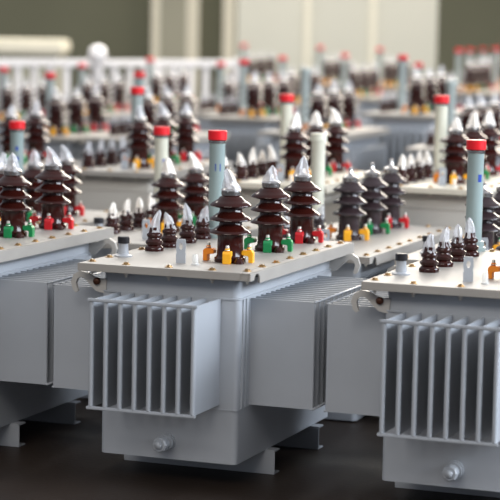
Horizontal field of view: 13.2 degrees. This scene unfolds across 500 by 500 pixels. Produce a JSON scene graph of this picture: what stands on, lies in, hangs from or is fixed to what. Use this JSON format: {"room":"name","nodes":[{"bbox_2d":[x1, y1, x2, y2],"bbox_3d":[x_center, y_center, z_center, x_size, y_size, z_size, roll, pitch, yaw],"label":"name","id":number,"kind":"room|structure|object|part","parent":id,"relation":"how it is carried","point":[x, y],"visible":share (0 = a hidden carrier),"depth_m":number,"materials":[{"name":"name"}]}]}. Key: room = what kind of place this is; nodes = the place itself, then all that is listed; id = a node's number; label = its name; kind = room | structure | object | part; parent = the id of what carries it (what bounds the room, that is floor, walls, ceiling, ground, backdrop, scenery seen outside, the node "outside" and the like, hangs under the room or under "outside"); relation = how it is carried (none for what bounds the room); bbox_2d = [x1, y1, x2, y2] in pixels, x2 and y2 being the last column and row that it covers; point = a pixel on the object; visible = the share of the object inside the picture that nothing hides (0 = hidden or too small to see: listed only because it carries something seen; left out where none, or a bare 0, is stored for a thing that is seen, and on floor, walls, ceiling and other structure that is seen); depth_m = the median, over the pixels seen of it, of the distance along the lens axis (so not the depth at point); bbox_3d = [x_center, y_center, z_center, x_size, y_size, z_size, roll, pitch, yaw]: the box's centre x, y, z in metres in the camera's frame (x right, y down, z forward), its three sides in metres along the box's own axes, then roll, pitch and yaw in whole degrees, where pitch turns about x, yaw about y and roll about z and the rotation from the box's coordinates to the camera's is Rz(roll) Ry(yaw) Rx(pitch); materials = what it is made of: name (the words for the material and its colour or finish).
{"room":"transformer factory warehouse","nodes":[
{"label":"transformer factory warehouse","id":0,"kind":"room"},
{"bbox_2d":[0,397,499,499],"bbox_3d":[-3.853,-0.617,23.860,44.000,0.100,43.000,3,7,20],"label":"floor","id":1,"kind":"structure","parent":0,"point":[56,461],"depth_m":9.56,"materials":[{"name":"black concrete"}]},
{"bbox_2d":[0,67,69,150],"bbox_3d":[-2.301,-1.095,21.462,0.831,1.440,1.300,3,7,20],"label":"transformer","id":2,"kind":"object","parent":1,"relation":"on","point":[6,92],"visible":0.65,"depth_m":21.40,"materials":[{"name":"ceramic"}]},
{"bbox_3d":[-2.305,-0.879,21.486,0.572,0.807,1.152,3,7,20],"label":"tank","id":3,"kind":"part","parent":2,"relation":"part of","materials":[{"name":"grey metal"}]},
{"bbox_3d":[-2.297,-1.288,21.441,0.720,0.052,1.300,3,7,20],"label":"lid","id":4,"kind":"part","parent":2,"relation":"part of","materials":[{"name":"metal"}]},
{"bbox_2d":[0,38,70,103],"bbox_3d":[-3.580,-2.141,29.955,2.051,1.590,1.340,1,6,0],"label":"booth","id":5,"kind":"object","parent":1,"relation":"on","point":[10,48],"visible":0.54,"depth_m":29.30,"materials":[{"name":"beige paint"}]},
{"bbox_3d":[-3.566,-2.837,29.877,2.051,0.190,1.340,1,6,0],"label":"cornice","id":6,"kind":"part","parent":5,"relation":"part of","materials":[{"name":"beige paint"}]},
{"bbox_2d":[0,100,81,202],"bbox_3d":[-1.718,-0.319,14.330,0.862,1.500,1.342,3,7,20],"label":"transformer","id":7,"kind":"object","parent":1,"relation":"on","point":[36,140],"visible":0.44,"depth_m":14.72,"materials":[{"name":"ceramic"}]},
{"bbox_3d":[-1.711,-0.543,14.315,0.720,0.052,1.300,3,7,20],"label":"lid","id":8,"kind":"part","parent":7,"relation":"part of","materials":[{"name":"metal"}]},
{"bbox_2d":[0,72,109,160],"bbox_3d":[-1.583,-0.739,18.162,0.831,1.490,1.528,3,7,20],"label":"transformer","id":9,"kind":"object","parent":1,"relation":"on","point":[72,136],"visible":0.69,"depth_m":18.16,"materials":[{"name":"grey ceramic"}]},
{"bbox_3d":[-1.538,-0.967,18.244,0.720,0.052,1.300,3,7,20],"label":"lid","id":10,"kind":"part","parent":9,"relation":"part of","materials":[{"name":"metal"}]},
{"bbox_3d":[-1.547,-0.539,18.292,0.572,0.846,1.152,3,7,20],"label":"tank","id":11,"kind":"part","parent":9,"relation":"part of","materials":[{"name":"grey metal"}]},
{"bbox_2d":[0,146,117,446],"bbox_3d":[-1.355,0.209,10.263,1.245,1.364,1.648,3,7,20],"label":"transformer","id":12,"kind":"object","parent":1,"relation":"on","point":[34,256],"visible":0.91,"depth_m":10.18,"materials":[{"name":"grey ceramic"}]},
{"bbox_3d":[-1.318,0.366,10.388,0.652,0.807,1.272,3,7,20],"label":"tank","id":13,"kind":"part","parent":12,"relation":"part of","materials":[{"name":"grey metal"}]},
{"bbox_3d":[-1.310,-0.042,10.342,0.800,0.052,1.420,3,7,20],"label":"lid","id":14,"kind":"part","parent":12,"relation":"part of","materials":[{"name":"metal"}]},
{"bbox_2d":[0,121,133,226],"bbox_3d":[-1.284,-0.007,12.095,0.848,1.390,1.654,3,7,20],"label":"transformer","id":15,"kind":"object","parent":1,"relation":"on","point":[82,217],"visible":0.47,"depth_m":12.40,"materials":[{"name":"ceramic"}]},
{"bbox_3d":[-1.280,-0.136,12.089,0.700,0.052,1.600,3,7,20],"label":"lid","id":16,"kind":"part","parent":15,"relation":"part of","materials":[{"name":"metal"}]},
{"bbox_2d":[61,63,130,129],"bbox_3d":[-1.612,-1.225,22.660,0.831,1.460,1.300,3,7,20],"label":"transformer","id":17,"kind":"object","parent":1,"relation":"on","point":[85,86],"visible":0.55,"depth_m":22.60,"materials":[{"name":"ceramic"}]},
{"bbox_3d":[-1.609,-1.428,22.637,0.720,0.052,1.300,3,7,20],"label":"lid","id":18,"kind":"part","parent":17,"relation":"part of","materials":[{"name":"metal"}]},
{"bbox_3d":[-1.617,-1.014,22.683,0.572,0.816,1.152,3,7,20],"label":"tank","id":19,"kind":"part","parent":17,"relation":"part of","materials":[{"name":"grey metal"}]},
{"bbox_2d":[88,45,106,86],"bbox_3d":[-1.677,-1.423,23.591,0.280,1.645,0.280,3,7,20],"label":"bollard","id":20,"kind":"object","parent":1,"relation":"on","point":[97,54],"visible":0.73,"depth_m":23.46,"materials":[{"name":"white paint"}]},
{"bbox_2d":[0,58,239,111],"bbox_3d":[-1.789,-1.493,24.992,3.874,1.470,0.081,-3,7,-31],"label":"railing","id":21,"kind":"object","parent":1,"relation":"on","point":[17,64],"visible":0.34,"depth_m":25.05,"materials":[{"name":"white metal"}]},
{"bbox_3d":[-1.776,-2.161,24.918,3.834,0.085,0.080,-3,7,-31],"label":"rail","id":22,"kind":"part","parent":21,"relation":"part of","materials":[{"name":"white metal"}]},
{"bbox_3d":[-0.168,-1.571,25.976,0.080,1.470,0.080,-3,7,-31],"label":"post","id":23,"kind":"part","parent":21,"relation":"part of","materials":[{"name":"white metal"}]},
{"bbox_2d":[75,87,232,215],"bbox_3d":[-0.687,-0.294,14.147,0.862,1.530,1.342,3,7,20],"label":"transformer","id":24,"kind":"object","parent":1,"relation":"on","point":[109,179],"visible":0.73,"depth_m":13.81,"materials":[{"name":"grey metal"}]},
{"bbox_3d":[-0.688,-0.084,14.180,0.572,0.886,1.152,3,7,20],"label":"tank","id":25,"kind":"part","parent":24,"relation":"part of","materials":[{"name":"grey metal"}]},
{"bbox_3d":[-0.679,-0.532,14.130,0.720,0.052,1.300,3,7,20],"label":"lid","id":26,"kind":"part","parent":24,"relation":"part of","materials":[{"name":"metal"}]},
{"bbox_2d":[112,57,199,120],"bbox_3d":[-0.985,-1.440,24.570,0.831,1.490,1.300,3,7,20],"label":"transformer","id":27,"kind":"object","parent":1,"relation":"on","point":[153,80],"visible":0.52,"depth_m":24.50,"materials":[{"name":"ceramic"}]},
{"bbox_3d":[-0.981,-1.658,24.546,0.720,0.052,1.300,3,7,20],"label":"lid","id":28,"kind":"part","parent":27,"relation":"part of","materials":[{"name":"metal"}]},
{"bbox_3d":[-0.990,-1.230,24.594,0.572,0.846,1.152,3,7,20],"label":"tank","id":29,"kind":"part","parent":27,"relation":"part of","materials":[{"name":"grey metal"}]},
{"bbox_2d":[84,71,229,159],"bbox_3d":[-0.738,-0.659,17.372,0.831,1.540,1.300,3,7,20],"label":"transformer","id":30,"kind":"object","parent":1,"relation":"on","point":[117,130],"visible":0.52,"depth_m":17.26,"materials":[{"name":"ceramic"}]},
{"bbox_3d":[-0.742,-0.449,17.396,0.572,0.896,1.152,3,7,20],"label":"tank","id":31,"kind":"part","parent":30,"relation":"part of","materials":[{"name":"grey metal"}]},
{"bbox_3d":[-0.733,-0.902,17.345,0.720,0.052,1.300,3,7,20],"label":"lid","id":32,"kind":"part","parent":30,"relation":"part of","materials":[{"name":"metal"}]},
{"bbox_2d":[81,126,257,397],"bbox_3d":[-0.368,0.037,11.866,0.846,1.390,1.741,3,7,20],"label":"transformer","id":33,"kind":"object","parent":1,"relation":"on","point":[166,185],"visible":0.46,"depth_m":11.69,"materials":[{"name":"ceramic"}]},
{"bbox_3d":[-0.372,0.317,11.905,0.552,0.807,1.542,3,7,20],"label":"tank","id":34,"kind":"part","parent":33,"relation":"part of","materials":[{"name":"grey metal"}]},
{"bbox_3d":[-0.364,-0.092,11.860,0.700,0.052,1.690,3,7,20],"label":"lid","id":35,"kind":"part","parent":33,"relation":"part of","materials":[{"name":"metal"}]},
{"bbox_2d":[52,130,367,474],"bbox_3d":[-0.167,0.234,9.769,1.245,1.470,1.648,3,7,20],"label":"transformer","id":36,"kind":"object","parent":1,"relation":"on","point":[206,347],"visible":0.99,"depth_m":9.31,"materials":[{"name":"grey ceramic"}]},
{"bbox_3d":[-0.123,0.035,9.854,0.800,0.052,1.420,3,7,20],"label":"lid","id":37,"kind":"part","parent":36,"relation":"part of","materials":[{"name":"metal"}]},
{"bbox_3d":[-0.131,0.444,9.900,0.652,0.807,1.272,3,7,20],"label":"tank","id":38,"kind":"part","parent":36,"relation":"part of","materials":[{"name":"grey metal"}]},
{"bbox_2d":[192,62,262,131],"bbox_3d":[-0.153,-1.228,22.763,0.831,1.500,1.300,3,7,20],"label":"transformer","id":39,"kind":"object","parent":1,"relation":"on","point":[208,107],"visible":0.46,"depth_m":22.52,"materials":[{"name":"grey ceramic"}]},
{"bbox_3d":[-0.157,-1.017,22.787,0.572,0.856,1.152,3,7,20],"label":"tank","id":40,"kind":"part","parent":39,"relation":"part of","materials":[{"name":"grey metal"}]},
{"bbox_3d":[-0.148,-1.451,22.738,0.720,0.052,1.300,3,7,20],"label":"lid","id":41,"kind":"part","parent":39,"relation":"part of","materials":[{"name":"metal"}]},
{"bbox_2d":[214,44,278,97],"bbox_3d":[0.070,-2.016,29.471,0.831,1.590,1.300,3,7,20],"label":"transformer","id":42,"kind":"object","parent":1,"relation":"on","point":[270,61],"visible":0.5,"depth_m":29.40,"materials":[{"name":"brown ceramic"}]},
{"bbox_3d":[0.075,-2.283,29.442,0.720,0.052,1.300,3,7,20],"label":"lid","id":43,"kind":"part","parent":42,"relation":"part of","materials":[{"name":"metal"}]},
{"bbox_2d":[198,59,310,169],"bbox_3d":[0.058,-0.930,19.670,0.831,1.600,1.528,3,7,20],"label":"transformer","id":44,"kind":"object","parent":1,"relation":"on","point":[242,119],"visible":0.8,"depth_m":19.32,"materials":[{"name":"grey metal"}]},
{"bbox_3d":[0.094,-0.730,19.800,0.572,0.956,1.152,3,7,20],"label":"tank","id":45,"kind":"part","parent":44,"relation":"part of","materials":[{"name":"grey metal"}]},
{"bbox_3d":[0.103,-1.213,19.746,0.720,0.052,1.300,3,7,20],"label":"lid","id":46,"kind":"part","parent":44,"relation":"part of","materials":[{"name":"metal"}]},
{"bbox_2d":[204,94,383,225],"bbox_3d":[0.294,-0.193,13.411,0.862,1.530,1.342,3,7,20],"label":"transformer","id":47,"kind":"object","parent":1,"relation":"on","point":[249,177],"visible":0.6,"depth_m":13.19,"materials":[{"name":"grey metal"}]},
{"bbox_3d":[0.293,0.017,13.444,0.572,0.886,1.152,3,7,20],"label":"tank","id":48,"kind":"part","parent":47,"relation":"part of","materials":[{"name":"grey metal"}]},
{"bbox_3d":[0.302,-0.431,13.394,0.720,0.052,1.300,3,7,20],"label":"lid","id":49,"kind":"part","parent":47,"relation":"part of","materials":[{"name":"metal"}]},
{"bbox_2d":[261,56,341,124],"bbox_3d":[0.517,-1.374,23.966,0.831,1.550,1.300,3,7,20],"label":"transformer","id":50,"kind":"object","parent":1,"relation":"on","point":[315,77],"visible":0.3,"depth_m":23.91,"materials":[{"name":"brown ceramic"}]},
{"bbox_3d":[0.522,-1.622,23.939,0.720,0.052,1.300,3,7,20],"label":"lid","id":51,"kind":"part","parent":50,"relation":"part of","materials":[{"name":"metal"}]},
{"bbox_2d":[257,68,389,171],"bbox_3d":[0.617,-0.709,17.875,0.831,1.580,1.300,3,7,20],"label":"transformer","id":52,"kind":"object","parent":1,"relation":"on","point":[362,146],"visible":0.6,"depth_m":17.80,"materials":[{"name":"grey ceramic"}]},
{"bbox_3d":[0.622,-0.971,17.846,0.720,0.052,1.300,3,7,20],"label":"lid","id":53,"kind":"part","parent":52,"relation":"part of","materials":[{"name":"metal"}]},
{"bbox_3d":[0.613,-0.498,17.899,0.572,0.936,1.152,3,7,20],"label":"tank","id":54,"kind":"part","parent":52,"relation":"part of","materials":[{"name":"grey metal"}]},
{"bbox_2d":[296,46,358,96],"bbox_3d":[1.098,-1.941,28.972,0.831,1.590,1.300,3,7,20],"label":"transformer","id":55,"kind":"object","parent":1,"relation":"on","point":[327,74],"visible":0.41,"depth_m":28.88,"materials":[{"name":"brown ceramic"}]},
{"bbox_3d":[1.094,-1.730,28.996,0.572,0.946,1.152,3,7,20],"label":"tank","id":56,"kind":"part","parent":55,"relation":"part of","materials":[{"name":"grey metal"}]},
{"bbox_2d":[323,53,397,126],"bbox_3d":[1.307,-1.604,26.168,0.831,1.550,1.300,3,7,20],"label":"transformer","id":57,"kind":"object","parent":1,"relation":"on","point":[368,101],"visible":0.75,"depth_m":26.06,"materials":[{"name":"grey metal"}]},
{"bbox_3d":[1.303,-1.393,26.191,0.572,0.906,1.152,3,7,20],"label":"tank","id":58,"kind":"part","parent":57,"relation":"part of","materials":[{"name":"grey metal"}]},
{"bbox_3d":[1.312,-1.851,26.140,0.720,0.052,1.300,3,7,20],"label":"lid","id":59,"kind":"part","parent":57,"relation":"part of","materials":[{"name":"metal"}]},
{"bbox_2d":[283,133,454,420],"bbox_3d":[0.556,0.090,11.544,0.846,1.390,1.741,3,7,20],"label":"transformer","id":60,"kind":"object","parent":1,"relation":"on","point":[368,213],"visible":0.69,"depth_m":11.67,"materials":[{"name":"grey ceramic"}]},
{"bbox_3d":[0.552,0.370,11.583,0.552,0.807,1.542,3,7,20],"label":"tank","id":61,"kind":"part","parent":60,"relation":"part of","materials":[{"name":"grey metal"}]},
{"bbox_3d":[0.560,-0.039,11.538,0.700,0.052,1.690,3,7,20],"label":"lid","id":62,"kind":"part","parent":60,"relation":"part of","materials":[{"name":"metal"}]},
{"bbox_2d":[358,48,422,95],"bbox_3d":[1.870,-1.870,28.473,0.831,1.590,1.300,3,7,20],"label":"transformer","id":63,"kind":"object","parent":1,"relation":"on","point":[390,80],"visible":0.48,"depth_m":28.08,"materials":[{"name":"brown ceramic"}]},
{"bbox_3d":[1.875,-2.137,28.443,0.720,0.052,1.300,3,7,20],"label":"lid","id":64,"kind":"part","parent":63,"relation":"part of","materials":[{"name":"metal"}]},
{"bbox_3d":[1.866,-1.659,28.497,0.572,0.946,1.152,3,7,20],"label":"tank","id":65,"kind":"part","parent":63,"relation":"part of","materials":[{"name":"grey metal"}]},
{"bbox_2d":[361,55,461,166],"bbox_3d":[1.482,-0.887,19.169,0.831,1.680,1.528,3,7,20],"label":"transformer","id":66,"kind":"object","parent":1,"relation":"on","point":[409,126],"visible":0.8,"depth_m":18.80,"materials":[{"name":"grey metal"}]},
{"bbox_3d":[1.529,-1.210,19.240,0.720,0.052,1.300,3,7,20],"label":"lid","id":67,"kind":"part","parent":66,"relation":"part of","materials":[{"name":"metal"}]},
{"bbox_3d":[1.518,-0.687,19.298,0.572,1.036,1.152,3,7,20],"label":"tank","id":68,"kind":"part","parent":66,"relation":"part of","materials":[{"name":"grey metal"}]},
{"bbox_2d":[324,139,499,497],"bbox_3d":[1.041,0.308,9.315,1.245,1.470,1.666,3,7,20],"label":"transformer","id":69,"kind":"object","parent":1,"relation":"on","point":[416,349],"visible":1,"depth_m":8.85,"materials":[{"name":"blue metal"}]},
{"bbox_3d":[1.082,0.110,9.392,0.800,0.052,1.420,3,7,20],"label":"lid","id":70,"kind":"part","parent":69,"relation":"part of","materials":[{"name":"metal"}]},
{"bbox_3d":[1.074,0.519,9.437,0.652,0.807,1.272,3,7,20],"label":"tank","id":71,"kind":"part","parent":69,"relation":"part of","materials":[{"name":"grey metal"}]},
{"bbox_2d":[406,63,461,109],"bbox_3d":[1.877,-1.126,21.974,0.831,1.550,1.300,3,7,20],"label":"transformer","id":72,"kind":"object","parent":1,"relation":"on","point":[419,66],"visible":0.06,"depth_m":22.25,"materials":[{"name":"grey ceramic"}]},
{"bbox_2d":[387,182,499,271],"bbox_3d":[1.315,0.225,11.245,0.850,1.218,1.656,3,7,20],"label":"transformer","id":73,"kind":"object","parent":1,"relation":"on","point":[490,213],"visible":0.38,"depth_m":10.77,"materials":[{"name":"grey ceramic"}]},
{"bbox_3d":[1.319,0.011,11.229,0.700,0.052,1.600,3,7,20],"label":"lid","id":74,"kind":"part","parent":73,"relation":"part of","materials":[{"name":"metal"}]},
{"bbox_2d":[395,95,499,234],"bbox_3d":[1.234,-0.143,13.017,0.862,1.555,1.342,3,7,20],"label":"transformer","id":75,"kind":"object","parent":1,"relation":"on","point":[436,196],"visible":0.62,"depth_m":12.70,"materials":[{"name":"grey metal"}]},
{"bbox_3d":[1.234,0.066,13.050,0.572,0.911,1.152,3,7,20],"label":"tank","id":76,"kind":"part","parent":75,"relation":"part of","materials":[{"name":"grey metal"}]},
{"bbox_3d":[1.243,-0.394,12.999,0.720,0.052,1.300,3,7,20],"label":"lid","id":77,"kind":"part","parent":75,"relation":"part of","materials":[{"name":"metal"}]},
{"bbox_2d":[405,80,499,173],"bbox_3d":[1.746,-0.561,16.970,0.831,1.530,1.300,3,7,20],"label":"transformer","id":78,"kind":"object","parent":1,"relation":"on","point":[481,109],"visible":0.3,"depth_m":16.89,"materials":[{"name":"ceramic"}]},
{"bbox_3d":[1.750,-0.799,16.943,0.720,0.052,1.300,3,7,20],"label":"lid","id":79,"kind":"part","parent":78,"relation":"part of","materials":[{"name":"metal"}]},
{"bbox_3d":[1.742,-0.350,16.993,0.572,0.886,1.152,3,7,20],"label":"tank","id":80,"kind":"part","parent":78,"relation":"part of","materials":[{"name":"grey metal"}]},
{"bbox_2d":[446,48,499,109],"bbox_3d":[2.677,-1.601,25.973,0.831,1.640,1.300,3,7,20],"label":"transformer","id":81,"kind":"object","parent":1,"relation":"on","point":[478,78],"visible":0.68,"depth_m":25.86,"materials":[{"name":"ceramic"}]},
{"bbox_3d":[2.672,-1.390,25.996,0.572,0.996,1.152,3,7,20],"label":"tank","id":82,"kind":"part","parent":81,"relation":"part of","materials":[{"name":"grey metal"}]},
{"bbox_3d":[2.682,-1.893,25.940,0.720,0.052,1.300,3,7,20],"label":"lid","id":83,"kind":"part","parent":81,"relation":"part of","materials":[{"name":"metal"}]},
{"bbox_2d":[461,48,499,87],"bbox_3d":[3.238,-2.028,30.174,0.831,1.580,1.300,3,7,20],"label":"transformer","id":84,"kind":"object","parent":1,"relation":"on","point":[469,50],"visible":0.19,"depth_m":30.16,"materials":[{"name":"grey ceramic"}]},
{"bbox_2d":[480,48,499,77],"bbox_3d":[3.667,-2.260,32.468,0.831,1.550,1.300,3,7,20],"label":"transformer","id":85,"kind":"object","parent":1,"relation":"on","point":[482,50],"visible":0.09,"depth_m":32.47,"materials":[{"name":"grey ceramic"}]},
{"bbox_2d":[491,47,499,89],"bbox_3d":[3.313,-1.767,27.573,0.831,1.640,1.300,3,7,20],"label":"transformer","id":86,"kind":"object","parent":1,"relation":"on","point":[496,50],"visible":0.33,"depth_m":27.59,"materials":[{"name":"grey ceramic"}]},
{"bbox_2d":[0,0,499,101],"bbox_3d":[0.252,-4.436,35.829,12.696,5.000,0.201,1,6,0],"label":"wall","id":87,"kind":"structure","parent":0,"point":[122,27],"depth_m":35.81,"materials":[{"name":"paint"}]},
{"bbox_2d":[151,0,159,67],"bbox_3d":[-1.554,-4.354,35.681,0.134,4.800,0.120,1,6,0],"label":"trim","id":88,"kind":"structure","parent":87,"relation":"attached to","point":[155,21],"depth_m":35.70,"materials":[{"name":"beige paint"}]},
{"bbox_2d":[159,0,186,82],"bbox_3d":[-1.261,-4.349,35.681,0.451,4.800,0.120,1,6,0],"label":"wall","id":89,"kind":"structure","parent":87,"relation":"attached to","point":[173,13],"depth_m":35.70,"materials":[{"name":"beige paint"}]},
{"bbox_2d":[186,0,198,100],"bbox_3d":[-0.936,-4.342,35.681,0.200,4.800,0.120,1,6,0],"label":"trim","id":90,"kind":"structure","parent":87,"relation":"attached to","point":[192,41],"depth_m":35.71,"materials":[{"name":"beige paint"}]},
{"bbox_2d":[222,0,235,80],"bbox_3d":[-0.334,-4.331,35.681,0.200,4.800,0.120,1,6,0],"label":"trim","id":91,"kind":"structure","parent":87,"relation":"attached to","point":[229,6],"depth_m":35.70,"materials":[{"name":"beige paint"}]},
{"bbox_2d":[237,0,437,92],"bbox_3d":[1.244,-2.965,30.919,2.863,3.200,0.120,1,6,0],"label":"window","id":92,"kind":"structure","parent":0,"point":[403,27],"depth_m":30.84,"materials":[{"name":"white glass"}]},
{"bbox_2d":[304,0,310,67],"bbox_3d":[0.819,-2.963,30.830,0.086,3.200,0.060,1,6,0],"label":"trim","id":93,"kind":"structure","parent":92,"relation":"attached to","point":[307,32],"depth_m":30.78,"materials":[{"name":"beige paint"}]},
{"bbox_2d":[369,0,376,70],"bbox_3d":[1.754,-2.945,30.830,0.086,3.200,0.060,1,6,0],"label":"trim","id":94,"kind":"structure","parent":92,"relation":"attached to","point":[373,6],"depth_m":30.78,"materials":[{"name":"beige paint"}]}
]}

